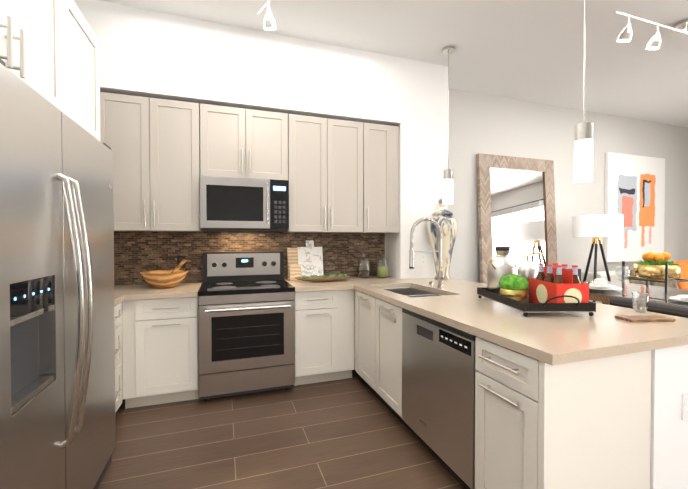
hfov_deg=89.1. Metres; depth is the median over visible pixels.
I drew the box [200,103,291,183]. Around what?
upper cabinet
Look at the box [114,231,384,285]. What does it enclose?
tiled wall
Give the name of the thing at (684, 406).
outlet
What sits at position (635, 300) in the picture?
glass tumbler
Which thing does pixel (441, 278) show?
faucet
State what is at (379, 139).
upper cabinet
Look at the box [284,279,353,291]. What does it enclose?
countertop
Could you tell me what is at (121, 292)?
countertop
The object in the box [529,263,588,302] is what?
carton
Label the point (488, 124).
wall
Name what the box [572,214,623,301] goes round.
tripod floor lamp
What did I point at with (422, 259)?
outlet
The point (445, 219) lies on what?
urn
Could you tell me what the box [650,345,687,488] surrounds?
wall
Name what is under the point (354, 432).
floor
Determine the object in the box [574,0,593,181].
pendant light
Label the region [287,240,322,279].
cutting boards
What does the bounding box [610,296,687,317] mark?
dining chair
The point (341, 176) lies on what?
upper cabinet
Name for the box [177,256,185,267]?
outlet
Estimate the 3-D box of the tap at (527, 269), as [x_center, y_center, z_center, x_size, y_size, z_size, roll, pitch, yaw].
[1.273,0.183,2.406,0.159,0.335,0.132,0,1,-19]
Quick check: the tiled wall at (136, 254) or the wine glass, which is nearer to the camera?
the wine glass
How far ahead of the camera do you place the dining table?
2.79 m
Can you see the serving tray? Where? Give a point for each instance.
(526, 306)
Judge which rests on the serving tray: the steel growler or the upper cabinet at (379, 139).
the steel growler
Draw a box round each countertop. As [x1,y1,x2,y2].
[114,285,141,305]
[130,282,202,299]
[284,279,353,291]
[342,277,687,364]
[354,276,397,283]
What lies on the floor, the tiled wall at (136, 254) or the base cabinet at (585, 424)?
the base cabinet at (585, 424)
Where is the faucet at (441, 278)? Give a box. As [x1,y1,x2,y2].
[409,217,446,287]
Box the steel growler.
[487,246,517,294]
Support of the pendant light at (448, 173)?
hanging from the ceiling
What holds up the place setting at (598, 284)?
on the dining table
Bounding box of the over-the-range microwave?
[200,176,288,231]
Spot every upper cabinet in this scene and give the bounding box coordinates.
[0,0,99,140]
[100,92,201,231]
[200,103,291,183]
[284,114,363,232]
[360,122,395,232]
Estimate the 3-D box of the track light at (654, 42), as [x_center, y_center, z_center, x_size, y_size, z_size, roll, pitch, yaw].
[3.026,-1.817,3.102,1.780,0.278,0.170,0,1,-19]
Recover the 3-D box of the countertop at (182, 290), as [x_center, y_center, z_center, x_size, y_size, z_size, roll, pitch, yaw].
[-1.504,0.394,3.022,0.488,0.040,0.658,0,1,-19]
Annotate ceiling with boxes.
[98,0,687,126]
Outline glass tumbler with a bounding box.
[631,292,648,312]
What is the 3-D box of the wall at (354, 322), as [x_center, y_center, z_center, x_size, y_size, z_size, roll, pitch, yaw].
[-0.863,-0.345,3.696,3.930,3.240,0.200,0,1,-19]
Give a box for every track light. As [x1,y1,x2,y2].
[257,0,275,29]
[615,11,687,49]
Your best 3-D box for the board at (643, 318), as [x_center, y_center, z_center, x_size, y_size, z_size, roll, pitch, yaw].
[1.563,0.385,1.820,0.240,0.012,0.100,0,1,-4]
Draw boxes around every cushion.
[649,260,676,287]
[673,260,687,288]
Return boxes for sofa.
[582,270,678,303]
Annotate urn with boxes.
[427,197,457,279]
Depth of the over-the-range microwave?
3.15 m
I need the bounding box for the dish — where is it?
[295,274,349,281]
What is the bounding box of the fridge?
[0,59,115,488]
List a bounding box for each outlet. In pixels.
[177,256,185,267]
[420,254,425,264]
[682,393,687,419]
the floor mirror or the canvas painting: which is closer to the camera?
the floor mirror
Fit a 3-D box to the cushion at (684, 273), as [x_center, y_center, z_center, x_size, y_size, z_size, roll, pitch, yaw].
[4.973,0.458,5.078,0.460,0.456,0.215,0,1,-19]
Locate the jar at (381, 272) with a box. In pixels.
[376,253,388,277]
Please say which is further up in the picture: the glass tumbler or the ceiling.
the ceiling
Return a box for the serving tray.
[477,287,595,316]
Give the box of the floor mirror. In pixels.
[476,153,557,283]
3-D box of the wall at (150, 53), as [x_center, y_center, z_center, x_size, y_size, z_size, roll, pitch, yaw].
[-0.951,-1.618,3.347,3.150,0.685,0.370,0,1,-19]
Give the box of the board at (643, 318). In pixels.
[615,315,674,321]
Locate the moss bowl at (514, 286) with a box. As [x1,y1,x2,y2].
[499,274,528,301]
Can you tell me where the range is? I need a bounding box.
[198,251,294,400]
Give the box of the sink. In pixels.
[382,287,443,297]
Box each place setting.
[589,278,621,290]
[669,295,687,302]
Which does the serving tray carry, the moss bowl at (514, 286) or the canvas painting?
the moss bowl at (514, 286)
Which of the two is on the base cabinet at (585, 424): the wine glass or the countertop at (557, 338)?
the countertop at (557, 338)
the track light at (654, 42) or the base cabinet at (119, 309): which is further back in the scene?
the track light at (654, 42)
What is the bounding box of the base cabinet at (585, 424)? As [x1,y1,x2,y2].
[475,337,651,488]
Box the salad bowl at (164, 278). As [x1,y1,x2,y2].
[140,259,187,287]
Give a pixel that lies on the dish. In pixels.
(320, 278)
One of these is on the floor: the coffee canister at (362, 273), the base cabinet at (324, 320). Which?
the base cabinet at (324, 320)
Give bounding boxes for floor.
[98,357,464,488]
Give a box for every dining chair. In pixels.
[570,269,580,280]
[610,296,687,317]
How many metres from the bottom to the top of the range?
1.205 m
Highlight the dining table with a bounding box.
[583,281,687,306]
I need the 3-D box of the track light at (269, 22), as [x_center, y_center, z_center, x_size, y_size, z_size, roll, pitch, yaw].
[-0.437,-1.800,2.077,0.166,0.283,1.599,0,1,-13]
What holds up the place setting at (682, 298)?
on the dining table
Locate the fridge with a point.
(57, 378)
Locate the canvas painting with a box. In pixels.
[604,152,664,261]
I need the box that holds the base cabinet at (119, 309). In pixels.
[114,301,125,412]
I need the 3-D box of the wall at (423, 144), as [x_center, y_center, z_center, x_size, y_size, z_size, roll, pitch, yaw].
[0.814,-0.349,3.968,0.580,3.240,0.370,0,1,-19]
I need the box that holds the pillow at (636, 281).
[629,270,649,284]
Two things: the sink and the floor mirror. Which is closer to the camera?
the sink
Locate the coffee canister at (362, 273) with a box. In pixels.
[358,254,369,277]
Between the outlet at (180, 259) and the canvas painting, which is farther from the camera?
the canvas painting
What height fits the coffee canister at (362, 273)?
0.265 m
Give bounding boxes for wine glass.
[615,266,629,294]
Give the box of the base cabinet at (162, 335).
[126,296,198,408]
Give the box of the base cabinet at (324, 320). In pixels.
[294,289,357,385]
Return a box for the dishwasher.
[402,308,476,488]
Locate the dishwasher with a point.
(438, 387)
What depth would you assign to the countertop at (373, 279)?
3.65 m
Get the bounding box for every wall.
[73,0,400,125]
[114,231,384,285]
[354,289,354,356]
[385,58,447,278]
[447,88,687,282]
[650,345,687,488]
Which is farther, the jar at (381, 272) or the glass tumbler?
the jar at (381, 272)
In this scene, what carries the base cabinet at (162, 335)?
on the floor
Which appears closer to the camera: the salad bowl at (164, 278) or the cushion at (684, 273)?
the salad bowl at (164, 278)
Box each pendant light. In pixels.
[442,46,454,204]
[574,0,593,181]
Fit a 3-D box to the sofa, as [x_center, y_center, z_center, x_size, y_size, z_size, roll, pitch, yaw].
[4.682,0.826,4.990,2.350,0.860,0.930,0,1,-19]
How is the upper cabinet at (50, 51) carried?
attached to the wall
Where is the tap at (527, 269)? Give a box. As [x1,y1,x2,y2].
[518,247,544,296]
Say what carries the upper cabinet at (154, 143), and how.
attached to the wall at (354, 322)

